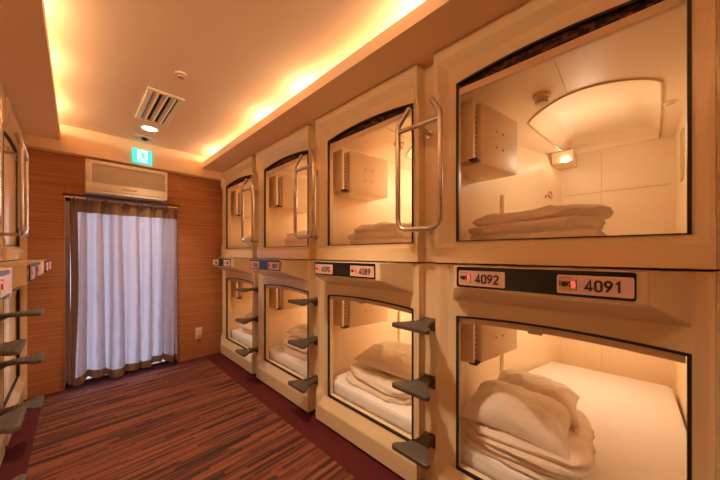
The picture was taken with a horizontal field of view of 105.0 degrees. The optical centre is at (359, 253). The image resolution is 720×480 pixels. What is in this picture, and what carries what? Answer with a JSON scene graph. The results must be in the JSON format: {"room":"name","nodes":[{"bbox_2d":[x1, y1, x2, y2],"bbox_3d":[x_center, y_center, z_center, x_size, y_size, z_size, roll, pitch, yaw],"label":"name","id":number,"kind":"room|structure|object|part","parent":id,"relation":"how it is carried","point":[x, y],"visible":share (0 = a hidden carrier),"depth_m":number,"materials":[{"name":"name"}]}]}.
{"room":"dormitory","nodes":[
{"label":"dormitory","id":0,"kind":"room"},
{"bbox_2d":[16,148,291,399],"bbox_3d":[-2.515,0.025,3.143,0.291,2.550,6.000,0,0,44],"label":"wall","id":1,"kind":"structure","parent":0,"point":[51,174],"depth_m":2.64,"materials":[{"name":"brown wood"}]},
{"bbox_2d":[65,198,175,386],"bbox_3d":[-2.560,0.378,3.026,0.040,1.845,0.920,0,0,44],"label":"door","id":2,"kind":"structure","parent":1,"relation":"in","point":[67,200],"depth_m":2.69,"materials":[{"name":"silver metal"}]},
{"bbox_2d":[62,193,179,208],"bbox_3d":[-2.468,-0.546,2.933,0.072,0.044,0.945,0,0,44],"label":"rail","id":3,"kind":"object","parent":1,"relation":"attached to","point":[63,194],"visible":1,"depth_m":2.86,"materials":[{"name":"brown metal"}]},
{"bbox_2d":[68,196,176,385],"bbox_3d":[-2.443,0.360,2.912,0.136,1.808,0.875,0,0,44],"label":"curtain","id":4,"kind":"object","parent":3,"relation":"hanging from","point":[123,310],"visible":1,"depth_m":2.84,"materials":[{"name":"fabric"}]},
{"bbox_2d":[23,124,221,181],"bbox_3d":[-2.399,-1.073,3.034,0.170,0.255,1.735,0,0,44],"label":"ceiling soffit","id":5,"kind":"structure","parent":1,"relation":"attached to","point":[74,141],"depth_m":2.81,"materials":[{"name":"paint"}]},
{"bbox_2d":[132,148,151,164],"bbox_3d":[-2.334,-1.038,2.957,0.031,0.145,0.160,0,0,44],"label":"exit sign","id":6,"kind":"object","parent":5,"relation":"attached to","point":[141,156],"visible":1,"depth_m":2.94,"materials":[{"name":"teal plastic"}]},
{"bbox_3d":[-2.323,-1.038,2.950,0.002,0.121,0.085,0,0,44],"label":"doorway panel","id":7,"kind":"part","parent":6,"relation":"part of","materials":[{"name":"white plastic"}]},
{"bbox_2d":[85,159,166,201],"bbox_3d":[-2.431,-0.745,2.901,0.170,0.314,0.650,0,0,44],"label":"air conditioner","id":8,"kind":"object","parent":1,"relation":"attached to","point":[102,178],"visible":1,"depth_m":2.82,"materials":[{"name":"beige plastic"}]},
{"bbox_2d":[92,164,163,191],"bbox_3d":[-2.380,-0.775,2.862,0.012,0.190,0.585,0,0,44],"label":"grille","id":9,"kind":"object","parent":8,"relation":"attached to","point":[104,175],"depth_m":2.84,"materials":[{"name":"beige"}]},
{"bbox_2d":[195,327,201,339],"bbox_3d":[-2.011,1.000,3.446,0.012,0.150,0.076,0,0,44],"label":"wall outlet","id":10,"kind":"object","parent":1,"relation":"attached to","point":[198,331],"visible":1,"depth_m":3.44,"materials":[{"name":"beige plastic"}]},
{"bbox_2d":[0,352,404,479],"bbox_3d":[-0.135,1.325,0.829,6.550,0.050,6.000,0,0,44],"label":"floor","id":11,"kind":"structure","parent":0,"point":[208,417],"depth_m":1.99,"materials":[{"name":"carpet"}]},
{"bbox_2d":[0,268,11,293],"bbox_3d":[-1.861,0.665,0.108,1.045,1.230,2.105,0,0,44],"label":"capsule","id":12,"kind":"object","parent":11,"relation":"on","point":[9,269],"visible":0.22,"depth_m":1.03,"materials":[{"name":"beige plastic"}]},
{"bbox_2d":[0,270,10,299],"bbox_3d":[-1.020,0.099,0.761,0.550,0.087,0.019,0,0,44],"label":"number sign","id":13,"kind":"object","parent":12,"relation":"attached to","point":[5,277],"visible":1,"depth_m":0.88,"materials":[{"name":"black plastic"}]},
{"bbox_2d":[0,407,25,433],"bbox_3d":[-1.555,0.738,1.132,0.218,0.068,0.224,0,0,44],"label":"step tread","id":14,"kind":"structure","parent":12,"relation":"attached to","point":[12,421],"depth_m":1.17,"materials":[{"name":"grey"}]},
{"bbox_2d":[0,339,25,355],"bbox_3d":[-1.555,0.423,1.132,0.218,0.068,0.224,0,0,44],"label":"step tread","id":15,"kind":"structure","parent":12,"relation":"attached to","point":[12,348],"depth_m":1.16,"materials":[{"name":"grey plastic"}]},
{"bbox_2d":[12,474,25,479],"bbox_3d":[-1.555,1.048,1.132,0.218,0.068,0.224,0,0,44],"label":"step tread","id":16,"kind":"structure","parent":12,"relation":"attached to","point":[22,476],"depth_m":1.25,"materials":[{"name":"grey"}]},
{"bbox_3d":[-1.911,-0.496,0.055,1.042,1.087,1.950,0,0,44],"label":"capsule","id":17,"kind":"object","parent":12,"relation":"on","visible":0},
{"bbox_2d":[0,96,1,224],"bbox_3d":[-1.580,-0.446,1.106,0.278,0.684,0.152,0,0,44],"label":"handle","id":18,"kind":"object","parent":17,"relation":"attached to","point":[0,96],"visible":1,"depth_m":1.24,"materials":[{"name":"silver metal"}]},
{"bbox_2d":[0,262,35,465],"bbox_3d":[-2.590,0.665,0.816,1.045,1.230,2.105,0,0,44],"label":"capsule","id":19,"kind":"object","parent":11,"relation":"on","point":[19,269],"visible":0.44,"depth_m":1.36,"materials":[{"name":"beige plastic"}]},
{"bbox_2d":[0,81,28,260],"bbox_3d":[-2.651,-0.496,0.834,1.155,1.087,2.035,0,0,44],"label":"capsule","id":20,"kind":"object","parent":19,"relation":"on","point":[2,91],"depth_m":1.77,"materials":[{"name":"white plastic"}]},
{"bbox_3d":[-2.309,-0.446,1.814,0.278,0.684,0.152,0,0,44],"label":"grab handle","id":21,"kind":"part","parent":20,"relation":"part of","materials":[{"name":"silver metal"}]},
{"bbox_3d":[-2.272,-0.450,1.851,0.278,0.677,0.048,0,0,44],"label":"rail","id":22,"kind":"part","parent":20,"relation":"part of","materials":[{"name":"silver metal"}]},
{"bbox_2d":[0,395,43,415],"bbox_3d":[-2.283,1.048,1.841,0.218,0.068,0.224,0,0,44],"label":"step tread","id":23,"kind":"structure","parent":19,"relation":"attached to","point":[36,403],"depth_m":1.85,"materials":[{"name":"grey"}]},
{"bbox_2d":[0,352,43,369],"bbox_3d":[-2.283,0.738,1.841,0.218,0.068,0.224,0,0,44],"label":"step tread","id":24,"kind":"structure","parent":19,"relation":"attached to","point":[36,358],"depth_m":1.83,"materials":[{"name":"grey plastic"}]},
{"bbox_2d":[0,308,43,320],"bbox_3d":[-2.283,0.423,1.841,0.218,0.068,0.224,0,0,44],"label":"step tread","id":25,"kind":"structure","parent":19,"relation":"attached to","point":[36,312],"depth_m":1.82,"materials":[{"name":"grey"}]},
{"bbox_2d":[27,262,40,281],"bbox_3d":[-1.856,0.099,1.574,0.550,0.087,0.019,0,0,44],"label":"number sign","id":26,"kind":"object","parent":19,"relation":"attached to","point":[34,269],"visible":1,"depth_m":1.46,"materials":[{"name":"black plastic"}]},
{"bbox_3d":[-1.728,0.102,1.458,0.181,0.062,0.004,0,0,44],"label":"number plate","id":27,"kind":"part","parent":26,"relation":"part of","materials":[{"name":"beige plastic"}]},
{"bbox_3d":[-1.978,0.102,1.701,0.187,0.062,0.004,0,0,44],"label":"number plate","id":28,"kind":"part","parent":26,"relation":"part of","materials":[{"name":"beige plastic"}]},
{"bbox_2d":[0,260,44,445],"bbox_3d":[-3.318,0.665,1.524,1.045,1.230,2.105,0,0,44],"label":"capsule","id":29,"kind":"object","parent":11,"relation":"on","point":[12,388],"visible":0.44,"depth_m":2.17,"materials":[{"name":"beige plastic"}]},
{"bbox_2d":[4,294,15,398],"bbox_3d":[-2.739,0.691,2.148,0.742,0.771,0.002,0,0,44],"label":"blind","id":30,"kind":"object","parent":29,"relation":"hanging from","point":[10,300],"depth_m":2.19,"materials":[{"name":"beige fabric"}]},
{"bbox_2d":[0,97,22,260],"bbox_3d":[-3.369,-0.496,1.472,1.044,1.087,1.959,0,0,44],"label":"capsule","id":31,"kind":"object","parent":29,"relation":"on","point":[12,250],"visible":0.77,"depth_m":2.12,"materials":[{"name":"cream plastic"},{"name":"black rubber"}]},
{"bbox_2d":[4,136,15,245],"bbox_3d":[-2.739,-0.469,2.148,0.742,0.809,0.002,0,0,44],"label":"blind","id":32,"kind":"object","parent":31,"relation":"hanging from","point":[9,160],"depth_m":2.19,"materials":[{"name":"beige fabric"}]},
{"bbox_2d":[44,260,50,271],"bbox_3d":[-2.585,0.099,2.282,0.550,0.087,0.019,0,0,44],"label":"number sign","id":33,"kind":"object","parent":29,"relation":"attached to","point":[47,263],"visible":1,"depth_m":2.17,"materials":[{"name":"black plastic"}]},
{"bbox_2d":[213,258,340,373],"bbox_3d":[-0.835,0.665,3.884,1.045,1.230,2.105,0,0,44],"label":"capsule","id":34,"kind":"object","parent":11,"relation":"on","point":[235,304],"visible":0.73,"depth_m":3.42,"materials":[{"name":"beige plastic"}]},
{"bbox_2d":[213,258,231,266],"bbox_3d":[-1.569,0.099,3.127,0.550,0.087,0.019,0,0,44],"label":"number sign","id":35,"kind":"object","parent":34,"relation":"attached to","point":[216,261],"visible":1,"depth_m":3.09,"materials":[{"name":"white plastic"}]},
{"bbox_3d":[-1.447,0.102,3.000,0.187,0.062,0.004,0,0,44],"label":"number plate","id":36,"kind":"part","parent":35,"relation":"part of","materials":[{"name":"beige plastic"}]},
{"bbox_3d":[-1.643,0.417,3.626,0.158,0.315,0.028,0,0,44],"label":"plate","id":37,"kind":"part","parent":34,"relation":"part of","materials":[{"name":"beige plastic"}]},
{"bbox_3d":[-1.496,0.667,3.225,1.016,1.225,0.231,0,0,44],"label":"panel","id":38,"kind":"part","parent":34,"relation":"part of","materials":[{"name":"beige plastic"}]},
{"bbox_2d":[221,156,257,257],"bbox_3d":[-0.774,-0.496,3.867,1.156,1.087,2.035,0,0,44],"label":"capsule","id":39,"kind":"object","parent":34,"relation":"on","point":[233,178],"depth_m":3.47,"materials":[{"name":"white plastic"}]},
{"bbox_3d":[-1.643,-0.657,3.626,0.158,0.315,0.028,0,0,44],"label":"plate","id":40,"kind":"part","parent":39,"relation":"part of","materials":[{"name":"beige plastic"}]},
{"bbox_2d":[228,176,250,187],"bbox_3d":[-1.406,-0.854,3.271,0.740,0.054,0.026,0,0,44],"label":"rolled blind","id":41,"kind":"object","parent":39,"relation":"hanging from","point":[239,180],"depth_m":3.28,"materials":[{"name":"fabric"}]},
{"bbox_2d":[244,235,251,247],"bbox_3d":[-1.235,-0.158,3.629,0.504,0.196,0.597,0,0,-45],"label":"folded blanket","id":42,"kind":"object","parent":39,"relation":"on","point":[249,236],"visible":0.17,"depth_m":3.53,"materials":[{"name":"beige fabric"}]},
{"bbox_3d":[-1.116,-0.446,2.886,0.278,0.684,0.152,0,0,44],"label":"grab handle","id":43,"kind":"part","parent":39,"relation":"part of","materials":[{"name":"silver metal"}]},
{"bbox_2d":[231,328,251,347],"bbox_3d":[-0.774,1.052,3.915,0.952,0.105,1.724,0,0,44],"label":"mattress","id":44,"kind":"object","parent":34,"relation":"in","point":[237,334],"visible":0.08,"depth_m":3.41,"materials":[{"name":"white fabric"}]},
{"bbox_2d":[240,321,251,334],"bbox_3d":[-1.212,0.928,3.553,0.613,0.145,0.529,0,0,43],"label":"duvet","id":45,"kind":"object","parent":44,"relation":"on","point":[246,328],"visible":0.15,"depth_m":3.41,"materials":[{"name":"beige fabric"}]},
{"bbox_2d":[245,312,251,317],"bbox_3d":[-1.153,0.802,3.548,0.540,0.136,0.420,0,0,41],"label":"pillow","id":46,"kind":"object","parent":45,"relation":"on","point":[249,315],"visible":0.02,"depth_m":3.53,"materials":[{"name":"beige fabric"}]},
{"bbox_2d":[235,346,257,356],"bbox_3d":[-1.142,1.023,2.859,0.218,0.068,0.224,0,0,44],"label":"step tread","id":47,"kind":"structure","parent":34,"relation":"attached to","point":[243,352],"depth_m":2.83,"materials":[{"name":"grey"}]},
{"bbox_2d":[235,316,257,323],"bbox_3d":[-1.142,0.703,2.859,0.218,0.068,0.224,0,0,44],"label":"step tread","id":48,"kind":"structure","parent":34,"relation":"attached to","point":[240,320],"depth_m":2.82,"materials":[{"name":"grey"}]},
{"bbox_2d":[235,287,257,292],"bbox_3d":[-1.142,0.388,2.859,0.218,0.068,0.224,0,0,44],"label":"step tread","id":49,"kind":"structure","parent":34,"relation":"attached to","point":[254,288],"depth_m":2.83,"materials":[{"name":"grey"}]},
{"bbox_2d":[251,259,412,411],"bbox_3d":[-0.107,0.665,3.176,1.045,1.230,2.105,0,0,44],"label":"capsule","id":50,"kind":"object","parent":11,"relation":"on","point":[296,279],"visible":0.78,"depth_m":2.60,"materials":[{"name":"beige plastic"}]},
{"bbox_2d":[250,259,280,270],"bbox_3d":[-0.840,0.099,2.418,0.550,0.087,0.019,0,0,44],"label":"number sign","id":51,"kind":"object","parent":50,"relation":"attached to","point":[274,265],"visible":1,"depth_m":2.38,"materials":[{"name":"black plastic"}]},
{"bbox_3d":[-0.969,0.102,2.534,0.181,0.062,0.004,0,0,44],"label":"number plate","id":52,"kind":"part","parent":51,"relation":"part of","materials":[{"name":"beige plastic"}]},
{"bbox_3d":[-0.719,0.102,2.292,0.187,0.062,0.004,0,0,44],"label":"number plate","id":53,"kind":"part","parent":51,"relation":"part of","materials":[{"name":"beige plastic"}]},
{"bbox_3d":[-0.914,0.417,2.917,0.158,0.315,0.028,0,0,44],"label":"plate","id":54,"kind":"part","parent":50,"relation":"part of","materials":[{"name":"beige plastic"}]},
{"bbox_3d":[-0.767,0.667,2.517,1.016,1.225,0.231,0,0,44],"label":"panel","id":55,"kind":"part","parent":50,"relation":"part of","materials":[{"name":"beige plastic"}]},
{"bbox_2d":[256,124,317,258],"bbox_3d":[-0.046,-0.496,3.158,1.156,1.087,2.035,0,0,44],"label":"capsule","id":56,"kind":"object","parent":50,"relation":"on","point":[275,163],"depth_m":2.78,"materials":[{"name":"white plastic"}]},
{"bbox_3d":[-0.914,-0.657,2.917,0.158,0.315,0.028,0,0,44],"label":"plate","id":57,"kind":"part","parent":56,"relation":"part of","materials":[{"name":"beige plastic"}]},
{"bbox_3d":[-0.849,-0.645,2.885,0.011,0.290,0.014,0,0,44],"label":"rack rail","id":58,"kind":"part","parent":56,"relation":"part of","materials":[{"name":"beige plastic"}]},
{"bbox_2d":[267,152,306,170],"bbox_3d":[-0.677,-0.854,2.562,0.740,0.054,0.026,0,0,44],"label":"rolled blind","id":59,"kind":"object","parent":56,"relation":"hanging from","point":[290,158],"depth_m":2.55,"materials":[{"name":"wicker"}]},
{"bbox_2d":[284,230,306,245],"bbox_3d":[-0.498,-0.159,2.923,0.624,0.198,0.515,0,0,43],"label":"folded blanket","id":60,"kind":"object","parent":56,"relation":"on","point":[291,240],"visible":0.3,"depth_m":2.76,"materials":[{"name":"beige fabric"}]},
{"bbox_3d":[-0.388,-0.446,2.178,0.278,0.684,0.152,0,0,44],"label":"grab handle","id":61,"kind":"part","parent":56,"relation":"part of","materials":[{"name":"silver metal"}]},
{"bbox_2d":[269,345,306,377],"bbox_3d":[-0.046,1.052,3.207,0.952,0.105,1.724,0,0,44],"label":"mattress","id":62,"kind":"object","parent":50,"relation":"in","point":[299,366],"visible":0.05,"depth_m":2.65,"materials":[{"name":"white fabric"}]},
{"bbox_2d":[281,335,306,360],"bbox_3d":[-0.485,0.925,2.860,0.627,0.150,0.526,0,0,43],"label":"duvet","id":63,"kind":"object","parent":62,"relation":"on","point":[290,349],"visible":0.2,"depth_m":2.69,"materials":[{"name":"beige fabric"}]},
{"bbox_2d":[287,323,306,338],"bbox_3d":[-0.425,0.799,2.840,0.540,0.142,0.420,0,0,41],"label":"pillow","id":64,"kind":"object","parent":63,"relation":"on","point":[300,331],"visible":0.19,"depth_m":2.78,"materials":[{"name":"beige fabric"}]},
{"bbox_2d":[288,375,317,392],"bbox_3d":[-0.413,1.023,2.151,0.218,0.068,0.224,0,0,44],"label":"step tread","id":65,"kind":"structure","parent":50,"relation":"attached to","point":[301,385],"depth_m":2.12,"materials":[{"name":"grey"}]},
{"bbox_2d":[288,336,317,348],"bbox_3d":[-0.413,0.703,2.151,0.218,0.068,0.224,0,0,44],"label":"step tread","id":66,"kind":"structure","parent":50,"relation":"attached to","point":[300,343],"depth_m":2.12,"materials":[{"name":"grey plastic"}]},
{"bbox_2d":[288,297,317,305],"bbox_3d":[-0.413,0.388,2.151,0.218,0.068,0.224,0,0,44],"label":"step tread","id":67,"kind":"structure","parent":50,"relation":"attached to","point":[302,302],"depth_m":2.11,"materials":[{"name":"grey"}]},
{"bbox_2d":[315,260,515,479],"bbox_3d":[0.621,0.665,2.468,1.045,1.230,2.105,0,0,44],"label":"capsule","id":68,"kind":"object","parent":11,"relation":"on","point":[355,315],"visible":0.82,"depth_m":1.86,"materials":[{"name":"beige plastic"}]},
{"bbox_3d":[-0.186,0.417,2.209,0.158,0.315,0.028,0,0,44],"label":"plate","id":69,"kind":"part","parent":68,"relation":"part of","materials":[{"name":"beige plastic"}]},
{"bbox_3d":[-0.120,0.430,2.177,0.011,0.290,0.014,0,0,44],"label":"rack rail","id":70,"kind":"part","parent":68,"relation":"part of","materials":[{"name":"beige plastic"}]},
{"bbox_2d":[315,262,375,278],"bbox_3d":[-0.112,0.099,1.710,0.550,0.087,0.019,0,0,44],"label":"number sign","id":71,"kind":"object","parent":68,"relation":"attached to","point":[354,270],"visible":1,"depth_m":1.67,"materials":[{"name":"black plastic"}]},
{"bbox_3d":[-0.240,0.102,1.826,0.181,0.062,0.004,0,0,44],"label":"number plate","id":72,"kind":"part","parent":71,"relation":"part of","materials":[{"name":"beige plastic"}]},
{"bbox_3d":[0.009,0.102,1.583,0.187,0.062,0.004,0,0,44],"label":"number plate","id":73,"kind":"part","parent":71,"relation":"part of","materials":[{"name":"beige plastic"}]},
{"bbox_2d":[333,371,411,434],"bbox_3d":[0.683,1.052,2.498,0.952,0.105,1.724,0,0,44],"label":"mattress","id":74,"kind":"object","parent":68,"relation":"in","point":[399,416],"visible":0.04,"depth_m":1.87,"materials":[{"name":"white fabric"}]},
{"bbox_2d":[346,361,411,404],"bbox_3d":[0.259,0.933,2.149,0.566,0.134,0.666,0,0,-44],"label":"duvet","id":75,"kind":"object","parent":74,"relation":"on","point":[378,383],"visible":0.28,"depth_m":1.97,"materials":[{"name":"beige fabric"}]},
{"bbox_2d":[354,340,411,380],"bbox_3d":[0.304,0.797,2.132,0.561,0.169,0.439,0,0,38],"label":"pillow","id":76,"kind":"object","parent":75,"relation":"on","point":[393,357],"visible":0.74,"depth_m":2.03,"materials":[{"name":"beige fabric"}]},
{"bbox_3d":[-0.039,0.667,1.808,1.016,1.225,0.231,0,0,44],"label":"panel","id":77,"kind":"part","parent":68,"relation":"part of","materials":[{"name":"beige plastic"}]},
{"bbox_2d":[316,64,442,261],"bbox_3d":[0.683,-0.496,2.450,1.156,1.087,2.035,0,0,44],"label":"capsule","id":78,"kind":"object","parent":68,"relation":"on","point":[355,141],"depth_m":1.96,"materials":[{"name":"white plastic"}]},
{"bbox_3d":[-0.186,-0.657,2.209,0.158,0.315,0.028,0,0,44],"label":"plate","id":79,"kind":"part","parent":78,"relation":"part of","materials":[{"name":"beige plastic"}]},
{"bbox_3d":[-0.120,-0.645,2.177,0.011,0.290,0.014,0,0,44],"label":"rack rail","id":80,"kind":"part","parent":78,"relation":"part of","materials":[{"name":"black rubber"}]},
{"bbox_2d":[331,107,411,143],"bbox_3d":[0.051,-0.854,1.854,0.740,0.054,0.026,0,0,44],"label":"rolled blind","id":81,"kind":"object","parent":78,"relation":"hanging from","point":[380,120],"depth_m":1.83,"materials":[{"name":"fabric"}]},
{"bbox_2d":[348,221,411,243],"bbox_3d":[0.210,-0.158,2.216,0.634,0.196,0.502,0,0,41],"label":"folded blanket","id":82,"kind":"object","parent":78,"relation":"on","point":[380,232],"visible":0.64,"depth_m":2.00,"materials":[{"name":"beige fabric"}]},
{"bbox_3d":[0.341,-0.446,1.469,0.278,0.684,0.152,0,0,44],"label":"grab handle","id":83,"kind":"part","parent":78,"relation":"part of","materials":[{"name":"silver metal"}]},
{"bbox_2d":[392,431,434,469],"bbox_3d":[0.315,1.023,1.443,0.218,0.068,0.224,0,0,44],"label":"step tread","id":84,"kind":"structure","parent":68,"relation":"attached to","point":[416,450],"depth_m":1.41,"materials":[{"name":"grey plastic"}]},
{"bbox_2d":[392,373,434,401],"bbox_3d":[0.315,0.703,1.443,0.218,0.068,0.224,0,0,44],"label":"step tread","id":85,"kind":"structure","parent":68,"relation":"attached to","point":[418,388],"depth_m":1.41,"materials":[{"name":"grey"}]},
{"bbox_2d":[392,317,434,334],"bbox_3d":[0.315,0.388,1.443,0.218,0.068,0.224,0,0,44],"label":"step tread","id":86,"kind":"structure","parent":68,"relation":"attached to","point":[423,326],"depth_m":1.40,"materials":[{"name":"grey metal"}]},
{"bbox_2d":[431,263,719,479],"bbox_3d":[1.350,0.665,1.760,1.045,1.230,2.105,0,0,44],"label":"capsule","id":87,"kind":"object","parent":11,"relation":"on","point":[669,336],"visible":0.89,"depth_m":1.17,"materials":[{"name":"beige plastic"}]},
{"bbox_3d":[0.542,0.417,1.501,0.158,0.315,0.028,0,0,44],"label":"plate","id":88,"kind":"part","parent":87,"relation":"part of","materials":[{"name":"brown plastic"}]},
{"bbox_2d":[457,266,636,301],"bbox_3d":[0.616,0.099,1.002,0.550,0.087,0.019,0,0,44],"label":"number sign","id":89,"kind":"object","parent":87,"relation":"attached to","point":[608,285],"visible":1,"depth_m":0.94,"materials":[{"name":"black plastic"}]},
{"bbox_3d":[0.488,0.102,1.117,0.181,0.062,0.004,0,0,44],"label":"number plate","id":90,"kind":"part","parent":89,"relation":"part of","materials":[{"name":"beige plastic"}]},
{"bbox_3d":[0.738,0.102,0.875,0.187,0.062,0.004,0,0,44],"label":"number plate","id":91,"kind":"part","parent":89,"relation":"part of","materials":[{"name":"beige plastic"}]},
{"bbox_2d":[461,362,686,479],"bbox_3d":[1.411,1.052,1.790,0.952,0.105,1.724,0,0,44],"label":"mattress","id":92,"kind":"object","parent":87,"relation":"in","point":[640,433],"visible":0.62,"depth_m":1.56,"materials":[{"name":"white fabric"}]},
{"bbox_2d":[465,409,595,479],"bbox_3d":[0.898,0.928,1.488,0.590,0.144,0.615,0,0,42],"label":"duvet","id":93,"kind":"object","parent":92,"relation":"on","point":[512,451],"visible":0.48,"depth_m":1.27,"materials":[{"name":"beige fabric"}]},
{"bbox_2d":[461,380,570,460],"bbox_3d":[0.824,0.806,1.453,0.481,0.176,0.357,0,0,40],"label":"pillow","id":94,"kind":"object","parent":93,"relation":"on","point":[540,420],"visible":0.98,"depth_m":1.35,"materials":[{"name":"beige fabric"}]},
{"bbox_2d":[498,369,580,428],"bbox_3d":[1.011,0.786,1.613,0.440,0.162,0.363,0,1,38],"label":"pillow","id":95,"kind":"object","parent":93,"relation":"on","point":[560,392],"visible":0.56,"depth_m":1.53,"materials":[{"name":"beige fabric"}]},
{"bbox_2d":[431,0,719,269],"bbox_3d":[1.401,-0.496,1.811,1.044,1.087,1.959,0,0,44],"label":"capsule","id":96,"kind":"object","parent":87,"relation":"on","point":[615,104],"visible":0.97,"depth_m":1.43,"materials":[{"name":"beige plastic"}]},
{"bbox_3d":[0.542,-0.657,1.501,0.158,0.315,0.028,0,0,44],"label":"plate","id":97,"kind":"part","parent":96,"relation":"part of","materials":[{"name":"beige plastic"}]},
{"bbox_2d":[468,204,614,239],"bbox_3d":[0.955,-0.156,1.506,0.520,0.193,0.646,0,0,-43],"label":"folded blanket","id":98,"kind":"object","parent":96,"relation":"on","point":[572,220],"visible":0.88,"depth_m":1.27,"materials":[{"name":"beige fabric"}]},
{"bbox_2d":[460,0,664,87],"bbox_3d":[0.780,-0.854,1.146,0.740,0.054,0.026,0,0,44],"label":"rolled blind","id":99,"kind":"object","parent":96,"relation":"hanging from","point":[583,31],"depth_m":1.10,"materials":[{"name":"wicker"}]},
{"bbox_2d":[551,149,576,169],"bbox_3d":[1.880,-0.857,2.543,0.165,0.111,0.222,0,0,44],"label":"reading lamp","id":100,"kind":"object","parent":96,"relation":"attached to","point":[560,160],"depth_m":2.51,"materials":[{"name":"beige plastic"}]},
{"bbox_2d":[44,0,424,157],"bbox_3d":[-0.225,-1.238,0.916,6.800,0.085,6.000,0,0,44],"label":"ceiling","id":101,"kind":"structure","parent":0,"point":[241,60],"depth_m":1.64,"materials":[{"name":"paint"}]},
{"bbox_2d":[133,133,152,141],"bbox_3d":[-2.219,-1.173,2.825,0.100,0.048,0.150,0,0,44],"label":"ceiling camera","id":102,"kind":"object","parent":101,"relation":"attached to","point":[137,136],"visible":1,"depth_m":2.80,"materials":[{"name":"beige"}]},
{"bbox_2d":[139,124,158,131],"bbox_3d":[-2.005,-1.190,2.629,0.150,0.010,0.150,0,0,44],"label":"recessed light","id":103,"kind":"object","parent":101,"relation":"in","point":[150,128],"visible":1,"depth_m":2.62,"materials":[{"name":"white plastic"}]},
{"bbox_2d":[135,87,183,125],"bbox_3d":[-1.657,-1.187,2.269,0.620,0.016,0.224,0,0,44],"label":"ceiling vent","id":104,"kind":"object","parent":101,"relation":"in","point":[157,106],"visible":1,"depth_m":2.23,"materials":[{"name":"beige plastic"}]},
{"bbox_2d":[175,71,186,78],"bbox_3d":[-1.192,-1.182,1.837,0.064,0.026,0.064,0,0,44],"label":"sprinkler head","id":105,"kind":"object","parent":101,"relation":"attached to","point":[181,75],"visible":1,"depth_m":1.83},
{"bbox_2d":[516,265,719,271],"bbox_3d":[1.867,0.025,2.996,6.700,2.550,0.100,0,0,44],"label":"wall","id":106,"kind":"structure","parent":0,"point":[516,265],"depth_m":2.21,"materials":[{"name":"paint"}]},
{"bbox_3d":[1.989,0.128,0.010,2.363,2.345,0.052,0,0,44],"label":"wall","id":107,"kind":"structure","parent":0,"visible":0},
{"bbox_2d":[202,0,529,171],"bbox_3d":[1.161,-1.081,2.026,6.360,0.072,2.375,0,0,44],"label":"ceiling soffit","id":108,"kind":"structure","parent":107,"relation":"attached to","point":[432,26],"depth_m":1.53,"materials":[{"name":"paint"}]},
{"bbox_3d":[0.342,0.128,-0.876,3.488,2.345,0.060,0,0,44],"label":"wall","id":109,"kind":"structure","parent":0,"visible":0},
{"bbox_2d":[0,0,60,139],"bbox_3d":[-1.305,-1.081,-0.510,6.360,0.072,2.350,0,0,44],"label":"ceiling soffit","id":110,"kind":"structure","parent":109,"relation":"attached to","point":[26,71],"depth_m":1.54,"materials":[{"name":"paint"}]}
]}

